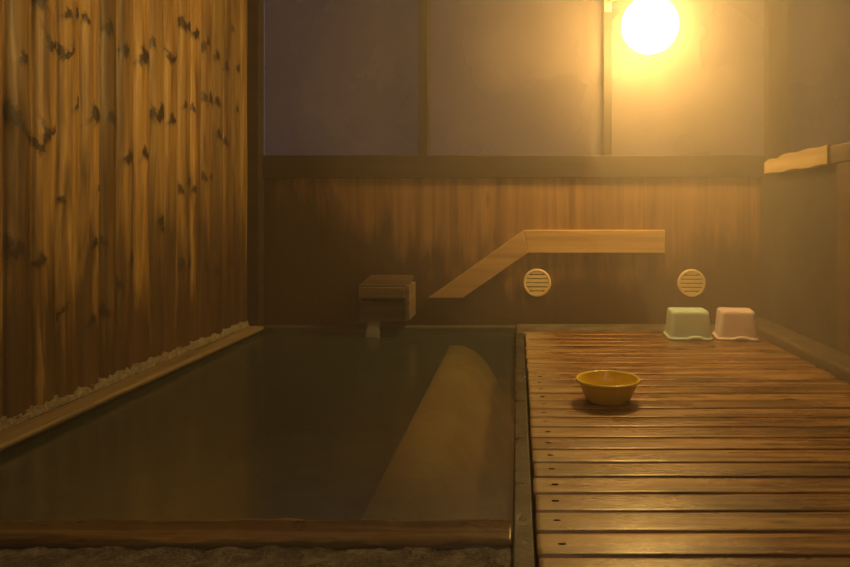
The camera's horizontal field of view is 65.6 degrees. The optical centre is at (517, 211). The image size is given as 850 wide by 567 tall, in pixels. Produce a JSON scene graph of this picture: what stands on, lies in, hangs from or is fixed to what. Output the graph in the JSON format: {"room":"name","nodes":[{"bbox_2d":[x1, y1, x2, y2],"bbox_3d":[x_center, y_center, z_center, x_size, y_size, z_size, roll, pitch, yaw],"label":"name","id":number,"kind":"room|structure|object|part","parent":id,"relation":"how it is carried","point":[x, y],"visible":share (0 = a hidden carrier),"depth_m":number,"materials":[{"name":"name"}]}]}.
{"room":"spa","nodes":[
{"label":"spa","id":0,"kind":"room"},
{"bbox_2d":[0,0,246,430],"bbox_3d":[-1.711,-0.560,1.525,0.108,2.720,5.450,0,0,0],"label":"wall","id":1,"kind":"structure","parent":0,"point":[123,123],"depth_m":2.70,"materials":[{"name":"brown wood"}]},
{"bbox_2d":[0,321,248,431],"bbox_3d":[-1.668,0.680,2.665,0.033,0.046,2.730,0,0,0],"label":"trim","id":2,"kind":"structure","parent":1,"relation":"attached to","point":[5,423],"depth_m":2.69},
{"bbox_2d":[245,0,263,327],"bbox_3d":[-1.642,-0.590,4.053,0.084,2.620,0.095,0,0,0],"label":"trim","id":3,"kind":"structure","parent":1,"relation":"attached to","point":[255,8],"depth_m":4.00,"materials":[{"name":"brown wood"}]},
{"bbox_2d":[0,543,511,566],"bbox_3d":[-0.846,0.714,1.020,1.668,0.014,0.840,0,0,0],"label":"bathtub edge","id":4,"kind":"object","parent":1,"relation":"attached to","point":[270,555],"depth_m":1.35,"materials":[{"name":"concrete"}]},
{"bbox_2d":[264,178,760,324],"bbox_3d":[0.465,0.537,4.160,4.470,1.525,0.120,0,0,0],"label":"wall","id":5,"kind":"structure","parent":0,"point":[324,237],"depth_m":4.10,"materials":[{"name":"brown wood"}]},
{"bbox_2d":[264,0,417,154],"bbox_3d":[-1.125,-1.127,4.153,0.990,1.545,0.006,0,0,0],"label":"wall panel","id":6,"kind":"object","parent":5,"relation":"in","point":[341,76],"depth_m":4.15,"materials":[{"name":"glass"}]},
{"bbox_2d":[358,275,415,321],"bbox_3d":[-0.800,0.528,3.984,0.310,0.264,0.232,0,0,0],"label":"box","id":7,"kind":"object","parent":5,"relation":"attached to","point":[374,286],"visible":1,"depth_m":3.89,"materials":[{"name":"brown wood"}]},
{"bbox_3d":[-0.800,0.422,3.985,0.309,0.054,0.210,0,0,0],"label":"lid","id":8,"kind":"part","parent":7,"relation":"part of","materials":[{"name":"brown wood"}]},
{"bbox_2d":[418,0,428,154],"bbox_3d":[-0.598,-1.127,4.145,0.063,1.545,0.110,0,0,0],"label":"trim","id":9,"kind":"structure","parent":5,"relation":"attached to","point":[423,5],"depth_m":4.09,"materials":[{"name":"brown wood"}]},
{"bbox_2d":[429,0,602,154],"bbox_3d":[-0.011,-1.127,4.153,1.111,1.545,0.006,0,0,0],"label":"wall panel","id":10,"kind":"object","parent":5,"relation":"in","point":[507,77],"depth_m":4.15,"materials":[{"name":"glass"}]},
{"bbox_2d":[263,155,780,177],"bbox_3d":[0.490,-0.285,4.138,4.220,0.140,0.125,0,0,0],"label":"trim","id":11,"kind":"structure","parent":5,"relation":"on","point":[274,166],"depth_m":4.08,"materials":[{"name":"brown wood"}]},
{"bbox_2d":[523,269,550,296],"bbox_3d":[0.119,0.446,4.092,0.178,0.178,0.016,0,0,0],"label":"air vent","id":12,"kind":"object","parent":5,"relation":"in","point":[536,282],"visible":1,"depth_m":4.08,"materials":[{"name":"beige plastic"}]},
{"bbox_2d":[429,230,664,297],"bbox_3d":[0.179,0.326,4.082,1.482,0.426,0.035,0,0,0],"label":"wall rail","id":13,"kind":"object","parent":5,"relation":"attached to","point":[526,241],"visible":1,"depth_m":4.07,"materials":[{"name":"brown wood"}]},
{"bbox_2d":[603,0,611,154],"bbox_3d":[0.566,-1.127,4.150,0.052,1.545,0.100,0,0,0],"label":"trim","id":14,"kind":"structure","parent":5,"relation":"attached to","point":[607,16],"depth_m":4.10,"materials":[{"name":"brown wood"}]},
{"bbox_2d":[516,324,714,346],"bbox_3d":[0.759,0.802,3.938,1.542,0.196,0.325,0,0,0],"label":"trim","id":15,"kind":"structure","parent":5,"relation":"attached to","point":[520,328],"depth_m":3.93,"materials":[{"name":"brown wood"}]},
{"bbox_2d":[604,0,678,53],"bbox_3d":[0.739,-1.145,3.841,0.320,0.470,0.564,0,0,-8],"label":"globe lamp","id":16,"kind":"object","parent":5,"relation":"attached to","point":[648,26],"visible":1,"depth_m":3.61,"materials":[{"name":"glass"}]},
{"bbox_3d":[0.566,-1.320,4.094,0.044,0.120,0.012,0,0,0],"label":"mounting plate","id":17,"kind":"part","parent":16,"relation":"part of","materials":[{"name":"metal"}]},
{"bbox_2d":[612,0,763,154],"bbox_3d":[1.079,-1.127,4.153,0.988,1.545,0.006,0,0,0],"label":"wall panel","id":18,"kind":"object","parent":5,"relation":"in","point":[703,93],"depth_m":4.15,"materials":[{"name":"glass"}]},
{"bbox_2d":[677,269,705,297],"bbox_3d":[1.093,0.449,4.092,0.178,0.178,0.016,0,0,0],"label":"air vent","id":19,"kind":"object","parent":5,"relation":"in","point":[691,283],"visible":1,"depth_m":4.08,"materials":[{"name":"beige plastic"}]},
{"bbox_2d":[764,0,788,154],"bbox_3d":[1.639,-1.127,4.145,0.132,1.545,0.110,0,0,0],"label":"trim","id":20,"kind":"structure","parent":5,"relation":"attached to","point":[776,12],"depth_m":4.09,"materials":[{"name":"brown wood"}]},
{"bbox_2d":[789,0,849,152],"bbox_3d":[2.152,-1.127,4.153,0.895,1.545,0.006,0,0,0],"label":"window","id":21,"kind":"structure","parent":5,"relation":"in","point":[819,30],"depth_m":4.15,"materials":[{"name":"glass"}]},
{"bbox_2d":[525,347,537,566],"bbox_3d":[0.458,1.022,1.450,4.284,0.596,5.300,0,0,0],"label":"floor","id":22,"kind":"structure","parent":0,"point":[531,468],"depth_m":1.97,"materials":[{"name":"brown wood"}]},
{"bbox_2d":[0,325,515,520],"bbox_3d":[-0.845,1.066,2.740,1.690,0.708,2.720,0,0,0],"label":"water","id":23,"kind":"object","parent":22,"relation":"in","point":[306,422],"visible":0.62,"depth_m":3.42,"materials":[{"name":"liquid"}]},
{"bbox_2d":[0,326,263,450],"bbox_3d":[-1.614,0.713,2.751,0.099,0.026,2.498,0,0,0],"label":"board","id":24,"kind":"object","parent":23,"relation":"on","point":[15,434],"visible":1,"depth_m":2.53,"materials":[{"name":"brown wood"}]},
{"bbox_2d":[0,518,511,550],"bbox_3d":[-0.843,0.724,1.439,1.658,0.052,0.126,0,0,0],"label":"bath edge","id":25,"kind":"object","parent":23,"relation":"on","point":[134,533],"visible":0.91,"depth_m":1.42,"materials":[{"name":"brown wood"}]},
{"bbox_2d":[361,345,513,534],"bbox_3d":[-0.225,1.081,2.748,0.406,0.518,2.535,0,0,0],"label":"light reflection","id":26,"kind":"object","parent":23,"relation":"on","point":[454,459],"visible":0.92,"depth_m":2.52,"materials":[{"name":"liquid"}]},
{"bbox_2d":[512,333,534,566],"bbox_3d":[0.011,1.025,1.340,0.046,0.650,4.880,0,0,0],"label":"trim","id":27,"kind":"structure","parent":22,"relation":"on","point":[523,555],"depth_m":1.71,"materials":[{"name":"wood"}]},
{"bbox_2d":[525,331,849,566],"bbox_3d":[0.700,0.741,1.771,1.324,0.086,4.082,0,0,0],"label":"deck","id":28,"kind":"object","parent":22,"relation":"on","point":[736,453],"visible":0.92,"depth_m":1.86,"materials":[{"name":"brown wood"}]},
{"bbox_2d":[575,370,640,405],"bbox_3d":[0.335,0.658,2.420,0.242,0.082,0.242,0,0,0],"label":"bowl","id":29,"kind":"object","parent":28,"relation":"on","point":[600,387],"visible":1,"depth_m":2.37,"materials":[{"name":"orange plastic"}]},
{"bbox_2d":[663,307,712,340],"bbox_3d":[0.950,0.622,3.640,0.248,0.154,0.235,0,0,3],"label":"stool","id":30,"kind":"object","parent":28,"relation":"on","point":[682,323],"visible":1,"depth_m":3.55,"materials":[{"name":"green plastic"}]},
{"bbox_2d":[712,307,759,341],"bbox_3d":[1.212,0.621,3.625,0.232,0.156,0.220,0,0,9],"label":"stool","id":31,"kind":"object","parent":28,"relation":"on","point":[731,324],"visible":1,"depth_m":3.54,"materials":[{"name":"pink plastic"}]},
{"bbox_2d":[761,164,836,349],"bbox_3d":[1.580,0.275,2.550,0.100,1.010,3.100,0,0,0],"label":"wall","id":32,"kind":"structure","parent":0,"point":[799,207],"depth_m":3.51,"materials":[{"name":"beige paint"}]},
{"bbox_2d":[764,144,837,173],"bbox_3d":[1.554,-0.277,3.530,0.132,0.101,0.800,0,0,0],"label":"plank","id":33,"kind":"object","parent":32,"relation":"on","point":[808,158],"visible":0.75,"depth_m":3.42,"materials":[{"name":"brown wood"}]},
{"bbox_2d":[755,316,849,382],"bbox_3d":[1.450,0.720,2.150,0.160,0.130,3.900,0,0,0],"label":"trim","id":34,"kind":"structure","parent":32,"relation":"attached to","point":[833,361],"depth_m":3.17,"materials":[{"name":"brown wood"}]},
{"bbox_2d":[830,142,849,163],"bbox_3d":[1.560,-0.275,2.064,0.120,0.087,2.128,0,0,0],"label":"trim","id":35,"kind":"structure","parent":32,"relation":"on","point":[840,153],"depth_m":3.02,"materials":[{"name":"brown wood"}]},
{"bbox_2d":[837,161,849,355],"bbox_3d":[1.517,0.212,3.000,0.024,0.884,0.140,0,0,0],"label":"trim","id":36,"kind":"structure","parent":32,"relation":"attached to","point":[843,169],"depth_m":3.00,"materials":[{"name":"brown wood"}]}
]}

